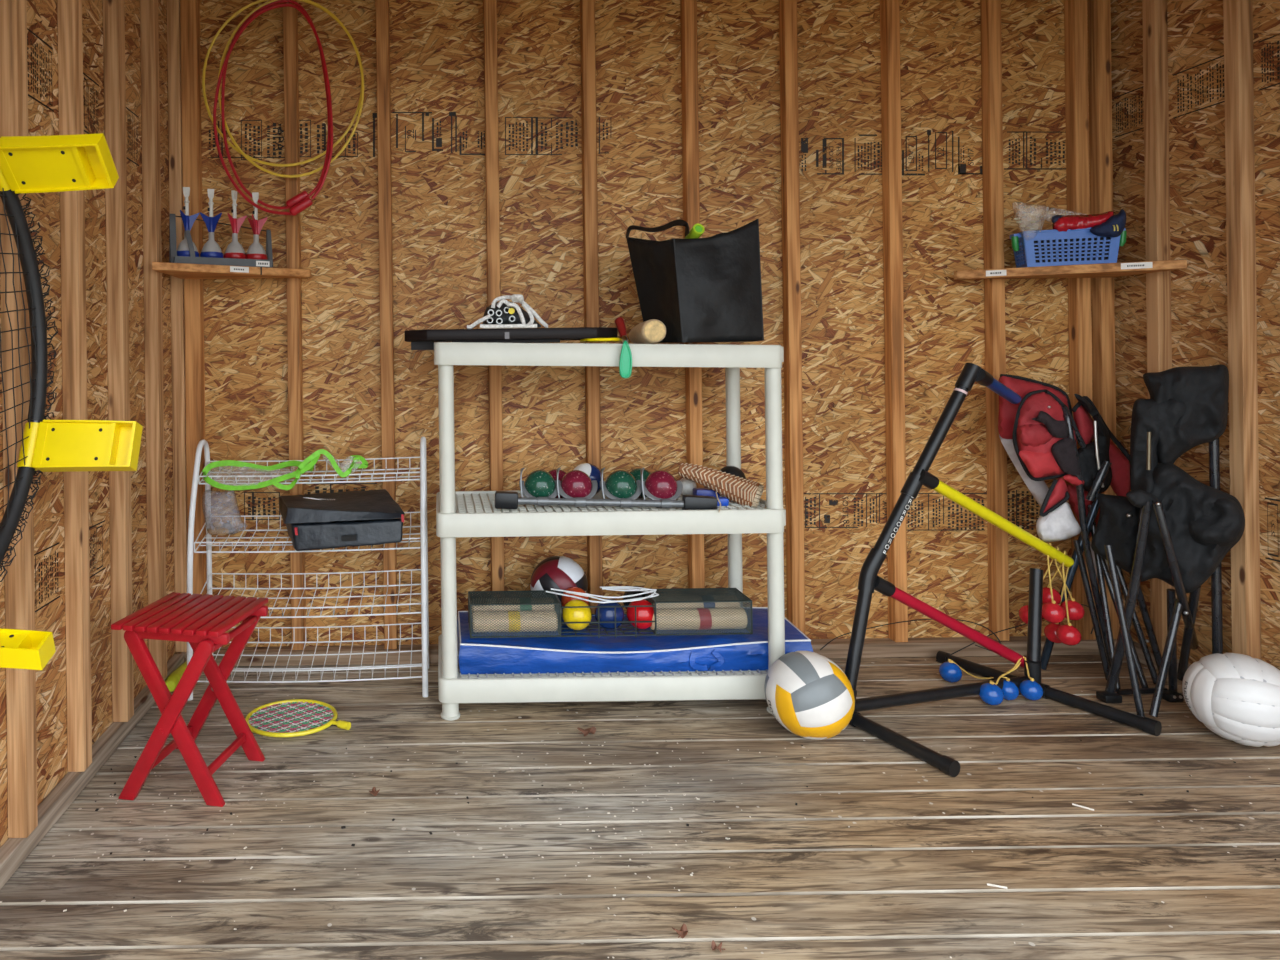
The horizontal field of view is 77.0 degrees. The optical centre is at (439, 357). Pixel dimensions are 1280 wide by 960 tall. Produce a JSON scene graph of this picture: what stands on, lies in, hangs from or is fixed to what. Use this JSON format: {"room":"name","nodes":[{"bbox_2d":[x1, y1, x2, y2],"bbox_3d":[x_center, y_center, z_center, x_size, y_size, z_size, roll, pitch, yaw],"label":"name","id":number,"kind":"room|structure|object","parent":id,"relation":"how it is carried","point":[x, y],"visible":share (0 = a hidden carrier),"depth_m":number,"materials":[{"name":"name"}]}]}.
{"room":"storage shed","nodes":[
{"label":"storage shed","id":0,"kind":"room"},
{"bbox_2d":[0,0,186,889],"bbox_3d":[-0.825,-0.098,1.435,0.053,2.520,2.030,-1,0,0],"label":"wall","id":1,"kind":"structure","parent":0,"point":[95,549],"depth_m":1.85,"materials":[{"name":"brown wood"}]},
{"bbox_2d":[0,133,142,669],"bbox_3d":[-0.722,-0.007,1.008,0.241,0.928,0.941,-1,0,10],"label":"net","id":2,"kind":"object","parent":1,"relation":"hanging from","point":[55,163],"visible":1,"depth_m":1.37,"materials":[{"name":"yellow plastic"}]},
{"bbox_2d":[0,655,1279,959],"bbox_3d":[0.665,1.062,1.436,3.018,0.240,2.069,-1,0,0],"label":"floor","id":3,"kind":"structure","parent":0,"point":[815,887],"depth_m":1.53,"materials":[{"name":"brown wood"}]},
{"bbox_2d":[165,661,186,691],"bbox_3d":[-0.774,0.941,2.305,0.044,0.044,0.186,-1,0,0],"label":"bat","id":4,"kind":"object","parent":3,"relation":"on","point":[173,679],"visible":0.55,"depth_m":2.23,"materials":[{"name":"yellow plastic"}]},
{"bbox_2d":[111,592,267,806],"bbox_3d":[-0.559,0.769,1.771,0.269,0.380,0.239,-1,0,13],"label":"folding stool","id":5,"kind":"object","parent":3,"relation":"on","point":[202,621],"visible":1,"depth_m":1.69,"materials":[{"name":"red paint"}]},
{"bbox_2d":[245,699,350,736],"bbox_3d":[-0.372,0.948,2.042,0.285,0.020,0.203,-1,0,0],"label":"racket","id":6,"kind":"object","parent":3,"relation":"on","point":[342,724],"visible":0.98,"depth_m":2.03,"materials":[{"name":"plastic"}]},
{"bbox_2d":[187,437,428,700],"bbox_3d":[-0.377,0.598,2.273,0.679,0.716,0.213,-1,0,0],"label":"wire rack","id":7,"kind":"object","parent":3,"relation":"on","point":[423,533],"visible":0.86,"depth_m":2.26,"materials":[{"name":"white metal"}]},
{"bbox_2d":[205,490,242,535],"bbox_3d":[-0.629,0.451,2.254,0.134,0.138,0.070,-1,0,0],"label":"bag","id":8,"kind":"object","parent":7,"relation":"on","point":[226,528],"visible":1,"depth_m":2.26,"materials":[{"name":"clear plastic"}]},
{"bbox_2d":[202,449,367,489],"bbox_3d":[-0.458,0.326,2.281,0.493,0.114,0.099,-1,0,0],"label":"rope","id":9,"kind":"object","parent":7,"relation":"on","point":[304,466],"visible":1,"depth_m":2.26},
{"bbox_2d":[194,512,420,552],"bbox_3d":[-0.378,0.514,2.284,0.654,0.084,0.149,-1,0,0],"label":"wire shelf","id":10,"kind":"object","parent":7,"relation":"attached to","point":[208,537],"depth_m":2.26,"materials":[{"name":"white metal"}]},
{"bbox_2d":[198,457,419,483],"bbox_3d":[-0.381,0.336,2.306,0.654,0.064,0.095,-1,0,0],"label":"wire shelf","id":11,"kind":"object","parent":7,"relation":"attached to","point":[207,459],"depth_m":2.29,"materials":[{"name":"white metal"}]},
{"bbox_2d":[198,623,421,682],"bbox_3d":[-0.373,0.865,2.275,0.654,0.106,0.177,-1,0,0],"label":"wire shelf","id":12,"kind":"object","parent":7,"relation":"attached to","point":[398,666],"depth_m":2.24,"materials":[{"name":"white metal"}]},
{"bbox_2d":[200,569,420,617],"bbox_3d":[-0.376,0.693,2.277,0.654,0.089,0.169,-1,0,0],"label":"wire shelf","id":13,"kind":"object","parent":7,"relation":"attached to","point":[209,571],"depth_m":2.31,"materials":[{"name":"white metal"}]},
{"bbox_2d":[279,489,404,550],"bbox_3d":[-0.293,0.472,2.253,0.387,0.148,0.166,-1,0,0],"label":"case","id":14,"kind":"object","parent":7,"relation":"on","point":[371,517],"visible":1,"depth_m":2.19,"materials":[{"name":"black plastic"}]},
{"bbox_2d":[369,787,379,795],"bbox_3d":[-0.142,0.944,1.681,0.020,0.013,0.020,-1,0,24],"label":"dry leaf","id":15,"kind":"object","parent":3,"relation":"on","point":[374,792],"visible":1,"depth_m":1.68,"materials":[{"name":"brown plant"}]},
{"bbox_2d":[577,727,595,735],"bbox_3d":[0.369,0.938,1.945,0.048,0.013,0.038,-1,0,0],"label":"dry leaf","id":16,"kind":"object","parent":3,"relation":"on","point":[592,730],"visible":1,"depth_m":1.94,"materials":[{"name":"brown plant"}]},
{"bbox_2d":[434,317,785,720],"bbox_3d":[0.453,0.418,2.182,0.926,1.054,0.369,-1,0,0],"label":"shelf unit","id":17,"kind":"object","parent":3,"relation":"on","point":[458,513],"depth_m":2.02,"materials":[{"name":"beige plastic"}]},
{"bbox_2d":[404,327,616,349],"bbox_3d":[0.203,-0.052,2.142,0.597,0.052,0.216,-1,0,0],"label":"board","id":18,"kind":"object","parent":17,"relation":"on","point":[419,339],"visible":0.88,"depth_m":2.04,"materials":[{"name":"black plastic"}]},
{"bbox_2d":[467,294,547,328],"bbox_3d":[0.179,-0.123,2.125,0.216,0.089,0.201,-1,0,0],"label":"bundle","id":19,"kind":"object","parent":18,"relation":"on","point":[504,313],"visible":1,"depth_m":2.06,"materials":[{"name":"white fabric"}]},
{"bbox_2d":[548,469,565,497],"bbox_3d":[0.340,0.366,2.245,0.087,0.087,0.087,-1,0,0],"label":"ball","id":20,"kind":"object","parent":17,"relation":"on","point":[553,473],"visible":0.24,"depth_m":2.22,"materials":[{"name":"red plastic"}]},
{"bbox_2d":[574,463,603,494],"bbox_3d":[0.434,0.360,2.282,0.098,0.098,0.098,-1,0,0],"label":"ball","id":21,"kind":"object","parent":17,"relation":"on","point":[591,470],"visible":0.39,"depth_m":2.25,"materials":[{"name":"white plastic"}]},
{"bbox_2d":[580,338,621,341],"bbox_3d":[0.434,-0.049,2.083,0.112,0.008,0.112,-1,0,0],"label":"ring","id":22,"kind":"object","parent":17,"relation":"on","point":[587,339],"visible":0.95,"depth_m":2.04,"materials":[{"name":"yellow plastic"}]},
{"bbox_2d":[438,634,767,702],"bbox_3d":[0.459,0.867,2.195,0.926,0.061,0.345,-1,0,0],"label":"shelf","id":23,"kind":"object","parent":17,"relation":"on","point":[453,687],"depth_m":2.02,"materials":[{"name":"beige plastic"}]},
{"bbox_2d":[495,467,717,509],"bbox_3d":[0.445,0.361,2.110,0.591,0.117,0.087,-1,0,4],"label":"carrier","id":24,"kind":"object","parent":17,"relation":"on","point":[503,499],"visible":0.98,"depth_m":2.08,"materials":[{"name":"grey paint"}]},
{"bbox_2d":[524,470,555,496],"bbox_3d":[0.278,0.355,2.152,0.087,0.087,0.087,-1,0,0],"label":"ball","id":25,"kind":"object","parent":24,"relation":"in","point":[539,483],"visible":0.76,"depth_m":2.12,"materials":[{"name":"green plastic"}]},
{"bbox_2d":[561,470,591,497],"bbox_3d":[0.378,0.354,2.140,0.087,0.087,0.087,-1,0,0],"label":"ball","id":26,"kind":"object","parent":24,"relation":"in","point":[575,483],"visible":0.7,"depth_m":2.11,"materials":[{"name":"red plastic"}]},
{"bbox_2d":[605,470,636,497],"bbox_3d":[0.498,0.352,2.128,0.087,0.087,0.087,-1,0,0],"label":"ball","id":27,"kind":"object","parent":24,"relation":"in","point":[620,483],"visible":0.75,"depth_m":2.10,"materials":[{"name":"green plastic"}]},
{"bbox_2d":[645,470,677,498],"bbox_3d":[0.605,0.351,2.116,0.087,0.087,0.087,-1,0,0],"label":"ball","id":28,"kind":"object","parent":24,"relation":"in","point":[662,484],"visible":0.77,"depth_m":2.08,"materials":[{"name":"red plastic"}]},
{"bbox_2d":[434,342,783,367],"bbox_3d":[0.447,-0.008,2.195,0.926,0.080,0.345,-1,0,0],"label":"shelf","id":29,"kind":"object","parent":17,"relation":"on","point":[446,354],"depth_m":2.02,"materials":[{"name":"beige plastic"}]},
{"bbox_2d":[436,490,785,537],"bbox_3d":[0.453,0.433,2.195,0.926,0.062,0.345,-1,0,0],"label":"shelf","id":30,"kind":"object","parent":17,"relation":"on","point":[474,513],"depth_m":2.02,"materials":[{"name":"beige plastic"}]},
{"bbox_2d":[457,607,812,673],"bbox_3d":[0.526,0.796,2.186,0.952,0.096,0.249,-1,0,0],"label":"bag","id":31,"kind":"object","parent":17,"relation":"on","point":[674,653],"visible":0.73,"depth_m":2.08,"materials":[{"name":"blue plastic"}]},
{"bbox_2d":[530,556,587,613],"bbox_3d":[0.357,0.683,2.322,0.172,0.172,0.172,-1,0,0],"label":"volleyball","id":32,"kind":"object","parent":31,"relation":"on","point":[555,572],"visible":0.6,"depth_m":2.27,"materials":[{"name":"red leather"}]},
{"bbox_2d":[468,588,752,637],"bbox_3d":[0.463,0.709,2.177,0.766,0.096,0.174,-1,0,0],"label":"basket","id":33,"kind":"object","parent":31,"relation":"on","point":[680,592],"visible":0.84,"depth_m":2.09,"materials":[{"name":"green metal"}]},
{"bbox_2d":[471,597,554,612],"bbox_3d":[0.204,0.704,2.176,0.230,0.056,0.056,-1,0,0],"label":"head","id":34,"kind":"object","parent":33,"relation":"in","point":[494,606],"visible":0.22,"depth_m":2.15},
{"bbox_2d":[472,610,557,631],"bbox_3d":[0.205,0.723,2.124,0.230,0.056,0.056,-1,0,0],"label":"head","id":35,"kind":"object","parent":33,"relation":"in","point":[520,612],"visible":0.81,"depth_m":2.10},
{"bbox_2d":[561,587,588,605],"bbox_3d":[0.389,0.700,2.226,0.081,0.081,0.081,-1,0,0],"label":"ball","id":36,"kind":"object","parent":33,"relation":"in","point":[564,599],"visible":0.45,"depth_m":2.21,"materials":[{"name":"orange plastic"}]},
{"bbox_2d":[562,599,591,629],"bbox_3d":[0.378,0.710,2.136,0.081,0.081,0.081,-1,0,0],"label":"ball","id":37,"kind":"object","parent":33,"relation":"in","point":[568,614],"visible":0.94,"depth_m":2.11,"materials":[{"name":"yellow plastic"}]},
{"bbox_2d":[546,588,658,602],"bbox_3d":[0.452,0.657,2.141,0.308,0.005,0.128,-1,0,0],"label":"wicket","id":38,"kind":"object","parent":33,"relation":"on","point":[657,594],"visible":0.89,"depth_m":2.13,"materials":[{"name":"white metal"}]},
{"bbox_2d":[566,586,655,601],"bbox_3d":[0.476,0.653,2.138,0.250,0.005,0.134,-1,0,0],"label":"wicket","id":39,"kind":"object","parent":38,"relation":"on","point":[606,586],"visible":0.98,"depth_m":2.12,"materials":[{"name":"white metal"}]},
{"bbox_2d":[551,588,656,597],"bbox_3d":[0.455,0.649,2.134,0.293,0.005,0.080,-1,0,5],"label":"wicket","id":40,"kind":"object","parent":39,"relation":"on","point":[648,590],"visible":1,"depth_m":2.14,"materials":[{"name":"white metal"}]},
{"bbox_2d":[595,599,623,628],"bbox_3d":[0.469,0.708,2.138,0.081,0.081,0.081,-1,0,0],"label":"ball","id":41,"kind":"object","parent":33,"relation":"in","point":[607,613],"visible":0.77,"depth_m":2.11,"materials":[{"name":"blue plastic"}]},
{"bbox_2d":[622,586,647,609],"bbox_3d":[0.567,0.698,2.226,0.081,0.081,0.081,-1,0,0],"label":"ball","id":42,"kind":"object","parent":33,"relation":"in","point":[626,593],"visible":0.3,"depth_m":2.20,"materials":[{"name":"plastic"}]},
{"bbox_2d":[626,599,653,628],"bbox_3d":[0.556,0.707,2.136,0.081,0.081,0.081,-1,0,0],"label":"ball","id":43,"kind":"object","parent":33,"relation":"in","point":[642,613],"visible":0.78,"depth_m":2.11,"materials":[{"name":"red plastic"}]},
{"bbox_2d":[649,595,739,608],"bbox_3d":[0.713,0.697,2.176,0.246,0.056,0.056,-1,0,0],"label":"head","id":44,"kind":"object","parent":33,"relation":"in","point":[673,604],"visible":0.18,"depth_m":2.15},
{"bbox_2d":[650,608,747,629],"bbox_3d":[0.707,0.717,2.124,0.258,0.056,0.056,-1,0,0],"label":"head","id":45,"kind":"object","parent":33,"relation":"in","point":[652,627],"visible":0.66,"depth_m":2.10},
{"bbox_2d":[629,468,650,497],"bbox_3d":[0.581,0.363,2.245,0.087,0.087,0.087,-1,0,0],"label":"ball","id":46,"kind":"object","parent":17,"relation":"on","point":[636,473],"visible":0.33,"depth_m":2.22,"materials":[{"name":"green plastic"}]},
{"bbox_2d":[629,319,665,343],"bbox_3d":[0.576,-0.070,2.172,0.065,0.068,0.257,-1,0,3],"label":"bat","id":47,"kind":"object","parent":17,"relation":"on","point":[652,331],"visible":0.99,"depth_m":2.05,"materials":[{"name":"brown wood"}]},
{"bbox_2d":[680,478,696,494],"bbox_3d":[0.723,0.377,2.262,0.055,0.055,0.055,-1,0,0],"label":"ball","id":48,"kind":"object","parent":17,"relation":"on","point":[688,485],"visible":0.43,"depth_m":2.24,"materials":[{"name":"white plastic"}]},
{"bbox_2d":[625,219,763,342],"bbox_3d":[0.733,-0.209,2.132,0.391,0.335,0.199,-1,0,-13],"label":"tote bag","id":49,"kind":"object","parent":17,"relation":"on","point":[709,289],"visible":0.98,"depth_m":2.06,"materials":[{"name":"black fabric"}]},
{"bbox_2d":[684,224,704,238],"bbox_3d":[0.681,-0.320,2.114,0.032,0.077,0.132,-1,0,-8],"label":"container","id":50,"kind":"object","parent":49,"relation":"in","point":[697,230],"visible":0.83,"depth_m":2.06,"materials":[{"name":"plastic"}]},
{"bbox_2d":[692,488,719,496],"bbox_3d":[0.754,0.387,2.190,0.066,0.034,0.040,-1,0,0],"label":"block","id":51,"kind":"object","parent":17,"relation":"on","point":[696,491],"visible":0.34,"depth_m":2.17,"materials":[{"name":"blue plastic"}]},
{"bbox_2d":[678,463,763,511],"bbox_3d":[0.791,0.357,2.134,0.193,0.121,0.204,-1,0,-15],"label":"woven mat","id":52,"kind":"object","parent":17,"relation":"on","point":[741,491],"visible":0.94,"depth_m":2.13,"materials":[{"name":"brown wicker"}]},
{"bbox_2d":[715,497,728,505],"bbox_3d":[0.771,0.394,2.120,0.034,0.021,0.030,-1,0,0],"label":"block","id":53,"kind":"object","parent":17,"relation":"on","point":[724,501],"visible":0.64,"depth_m":2.11,"materials":[{"name":"blue plastic"}]},
{"bbox_2d":[719,466,745,478],"bbox_3d":[0.860,0.361,2.285,0.084,0.084,0.084,-1,0,0],"label":"ball","id":54,"kind":"object","parent":17,"relation":"on","point":[732,470],"visible":0.35,"depth_m":2.26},
{"bbox_2d":[0,740,1269,957],"bbox_3d":[0.592,0.942,1.564,2.743,0.001,0.710,-1,0,0],"label":"chips","id":55,"kind":"object","parent":3,"relation":"on","point":[863,740],"visible":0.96,"depth_m":1.57,"materials":[{"name":"beige wood"}]},
{"bbox_2d":[672,923,687,938],"bbox_3d":[0.394,0.937,1.262,0.026,0.012,0.019,-1,0,-13],"label":"dry leaf","id":56,"kind":"object","parent":3,"relation":"on","point":[682,932],"visible":1,"depth_m":1.26,"materials":[{"name":"brown plant"}]},
{"bbox_2d":[95,740,1276,898],"bbox_3d":[0.525,0.943,1.647,2.592,0.002,0.554,-1,0,0],"label":"crumbs","id":57,"kind":"object","parent":3,"relation":"on","point":[393,819],"visible":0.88,"depth_m":1.63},
{"bbox_2d":[711,940,724,952],"bbox_3d":[0.443,0.936,1.229,0.017,0.013,0.015,-1,0,-18],"label":"dry leaf","id":58,"kind":"object","parent":3,"relation":"on","point":[713,944],"visible":1,"depth_m":1.23,"materials":[{"name":"brown plant"}]},
{"bbox_2d":[764,651,854,739],"bbox_3d":[0.916,0.836,1.922,0.203,0.203,0.203,-1,0,0],"label":"volleyball","id":59,"kind":"object","parent":3,"relation":"on","point":[807,693],"visible":1,"depth_m":1.85,"materials":[{"name":"white leather"}]},
{"bbox_2d":[820,604,1093,660],"bbox_3d":[1.576,0.842,2.365,0.834,0.172,0.041,-1,0,1],"label":"wire","id":60,"kind":"object","parent":3,"relation":"on","point":[1081,604],"visible":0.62,"depth_m":2.37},
{"bbox_2d":[939,657,1021,705],"bbox_3d":[1.542,0.882,2.149,0.207,0.097,0.202,-1,0,0],"label":"bola","id":61,"kind":"object","parent":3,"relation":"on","point":[992,694],"visible":0.98,"depth_m":2.12,"materials":[{"name":"blue plastic"}]},
{"bbox_2d":[987,883,1006,888],"bbox_3d":[0.987,0.935,1.369,0.030,0.003,0.003,-1,0,20],"label":"wood sliver","id":62,"kind":"object","parent":3,"relation":"on","point":[988,884],"visible":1,"depth_m":1.37,"materials":[{"name":"white wood"}]},
{"bbox_2d":[844,363,1161,776],"bbox_3d":[1.421,0.473,2.077,0.856,0.922,0.530,-1,0,-15],"label":"game","id":63,"kind":"object","parent":3,"relation":"on","point":[869,581],"visible":0.86,"depth_m":2.04,"materials":[{"name":"black plastic"}]},
{"bbox_2d":[1002,656,1042,700],"bbox_3d":[1.576,0.882,2.114,0.110,0.100,0.086,-1,0,0],"label":"bola","id":64,"kind":"object","parent":63,"relation":"on","point":[1030,689],"visible":0.94,"depth_m":2.09,"materials":[{"name":"blue plastic"}]},
{"bbox_2d":[1018,542,1064,623],"bbox_3d":[1.732,0.652,2.228,0.102,0.249,0.084,-1,0,26],"label":"bola","id":65,"kind":"object","parent":63,"relation":"hanging from","point":[1052,612],"visible":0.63,"depth_m":2.20,"materials":[{"name":"red plastic"}]},
{"bbox_2d":[1044,551,1080,645],"bbox_3d":[1.797,0.694,2.233,0.067,0.278,0.113,-1,0,19],"label":"bola","id":66,"kind":"object","parent":63,"relation":"hanging from","point":[1070,635],"visible":0.93,"depth_m":2.21,"materials":[{"name":"red plastic"}]},
{"bbox_2d":[1042,547,1084,620],"bbox_3d":[1.805,0.650,2.254,0.098,0.216,0.098,-1,0,0],"label":"bola","id":67,"kind":"object","parent":63,"relation":"hanging from","point":[1076,611],"visible":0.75,"depth_m":2.23,"materials":[{"name":"red plastic"}]},
{"bbox_2d":[998,374,1161,691],"bbox_3d":[1.871,0.483,2.221,0.456,0.878,0.198,-1,0,2],"label":"camp chair","id":68,"kind":"object","parent":3,"relation":"on","point":[1039,433],"visible":0.98,"depth_m":2.21,"materials":[{"name":"red fabric"}]},
{"bbox_2d":[1072,803,1093,810],"bbox_3d":[1.333,0.930,1.602,0.035,0.003,0.003,-1,0,40],"label":"wood sliver","id":69,"kind":"object","parent":3,"relation":"on","point":[1072,803],"visible":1,"depth_m":1.60,"materials":[{"name":"white wood"}]},
{"bbox_2d":[1091,364,1244,717],"bbox_3d":[1.993,0.471,2.158,0.294,0.907,0.550,-1,0,34],"label":"camp chair","id":70,"kind":"object","parent":3,"relation":"on","point":[1172,527],"visible":1,"depth_m":2.02,"materials":[{"name":"black fabric"}]},
{"bbox_2d":[1182,653,1279,746],"bbox_3d":[1.930,0.820,1.860,0.208,0.208,0.208,-1,0,0],"label":"volleyball","id":71,"kind":"object","parent":3,"relation":"on","point":[1236,696],"visible":1,"depth_m":1.81,"materials":[{"name":"white leather"}]},
{"bbox_2d":[180,0,1118,665],"bbox_3d":[0.649,-0.118,2.432,3.002,2.520,0.060,-1,0,0],"label":"wall","id":72,"kind":"structure","parent":0,"point":[881,151],"depth_m":2.45,"materials":[{"name":"brown wood"}]},
{"bbox_2d":[152,262,310,278],"bbox_3d":[-0.601,-0.258,2.277,0.398,0.023,0.263,-1,0,0],"label":"corner shelf","id":73,"kind":"object","parent":72,"relation":"attached to","point":[180,270],"visible":1,"depth_m":2.28,"materials":[{"name":"brown wood"}]},
{"bbox_2d":[169,214,272,267],"bbox_3d":[-0.649,-0.345,2.300,0.292,0.152,0.080,-1,0,-25],"label":"stand","id":74,"kind":"object","parent":73,"relation":"on","point":[173,258],"visible":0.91,"depth_m":2.25,"materials":[{"name":"grey plastic"}]},
{"bbox_2d":[177,187,199,256],"bbox_3d":[-0.740,-0.394,2.261,0.068,0.211,0.069,-1,0,0],"label":"lawn dart","id":75,"kind":"object","parent":74,"relation":"on","point":[188,221],"depth_m":2.26,"materials":[{"name":"plastic"}]},
{"bbox_2d":[200,189,222,257],"bbox_3d":[-0.677,-0.395,2.291,0.068,0.211,0.069,-1,0,0],"label":"lawn dart","id":76,"kind":"object","parent":74,"relation":"in","point":[211,248],"depth_m":2.28,"materials":[{"name":"plastic"}]},
{"bbox_2d":[224,190,246,258],"bbox_3d":[-0.614,-0.395,2.317,0.069,0.211,0.068,-1,0,0],"label":"lawn dart","id":77,"kind":"object","parent":74,"relation":"in","point":[234,249],"depth_m":2.31,"materials":[{"name":"plastic"}]},
{"bbox_2d":[246,192,267,259],"bbox_3d":[-0.558,-0.396,2.345,0.067,0.211,0.070,-1,0,0],"label":"lawn dart","id":78,"kind":"object","parent":74,"relation":"in","point":[255,250],"depth_m":2.34,"materials":[{"name":"plastic"}]},
{"bbox_2d":[954,259,1186,279],"bbox_3d":[1.847,-0.261,2.287,0.494,0.026,0.243,-1,0,0],"label":"corner shelf","id":79,"kind":"object","parent":72,"relation":"attached to","point":[1104,270],"visible":1,"depth_m":2.29,"materials":[{"name":"brown wood"}]},
{"bbox_2d":[1010,227,1126,267],"bbox_3d":[1.876,-0.328,2.321,0.284,0.108,0.097,-1,0,18],"label":"storage basket","id":80,"kind":"object","parent":79,"relation":"on","point":[1027,258],"visible":0.87,"depth_m":2.29,"materials":[{"name":"blue plastic"}]},
{"bbox_2d":[1014,203,1042,230],"bbox_3d":[1.769,-0.409,2.310,0.096,0.124,0.046,-1,0,0],"label":"bag","id":81,"kind":"object","parent":80,"relation":"in","point":[1018,203],"visible":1,"depth_m":2.32,"materials":[{"name":"clear plastic"}]},
{"bbox_2d":[1022,237,1109,262],"bbox_3d":[1.876,-0.320,2.321,0.207,0.084,0.066,-1,0,18],"label":"pouch","id":82,"kind":"object","parent":80,"relation":"in","point":[1101,238],"visible":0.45,"depth_m":2.29,"materials":[{"name":"fabric"}]},
{"bbox_2d":[1051,211,1113,231],"bbox_3d":[1.890,-0.400,2.272,0.153,0.057,0.051,-1,0,20],"label":"package","id":83,"kind":"object","parent":80,"relation":"in","point":[1060,222],"visible":0.96,"depth_m":2.26,"materials":[{"name":"red plastic"}]},
{"bbox_2d":[1090,209,1125,236],"bbox_3d":[1.933,-0.389,2.236,0.082,0.080,0.063,-1,0,29],"label":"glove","id":84,"kind":"object","parent":80,"relation":"in","point":[1114,226],"visible":1,"depth_m":2.22,"materials":[{"name":"blue fabric"}]},
{"bbox_3d":[-0.472,-1.103,2.371,0.012,0.017,0.075,-1,0,0],"label":"nail","id":85,"kind":"object","parent":72,"relation":"attached to","visible":0},
{"bbox_2d":[213,0,332,215],"bbox_3d":[-0.507,-0.763,2.347,0.365,0.669,0.048,-1,0,0],"label":"rope","id":86,"kind":"object","parent":85,"relation":"hanging from","point":[302,201],"visible":1,"depth_m":2.35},
{"bbox_2d":[202,0,362,166],"bbox_3d":[-0.485,-0.856,2.392,0.498,0.528,0.009,-1,0,-1],"label":"hoop","id":87,"kind":"object","parent":85,"relation":"hanging from","point":[258,1],"visible":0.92,"depth_m":2.39},
{"bbox_2d":[218,0,363,177],"bbox_3d":[-0.458,-0.832,2.376,0.449,0.556,0.009,-1,0,-1],"label":"hoop","id":88,"kind":"object","parent":85,"relation":"hanging from","point":[308,1],"visible":0.98,"depth_m":2.37},
{"bbox_2d":[1110,0,1279,670],"bbox_3d":[2.124,-0.138,1.435,0.053,2.520,2.030,-1,0,0],"label":"wall","id":89,"kind":"structure","parent":0,"point":[1196,83],"depth_m":2.14,"materials":[{"name":"brown wood"}]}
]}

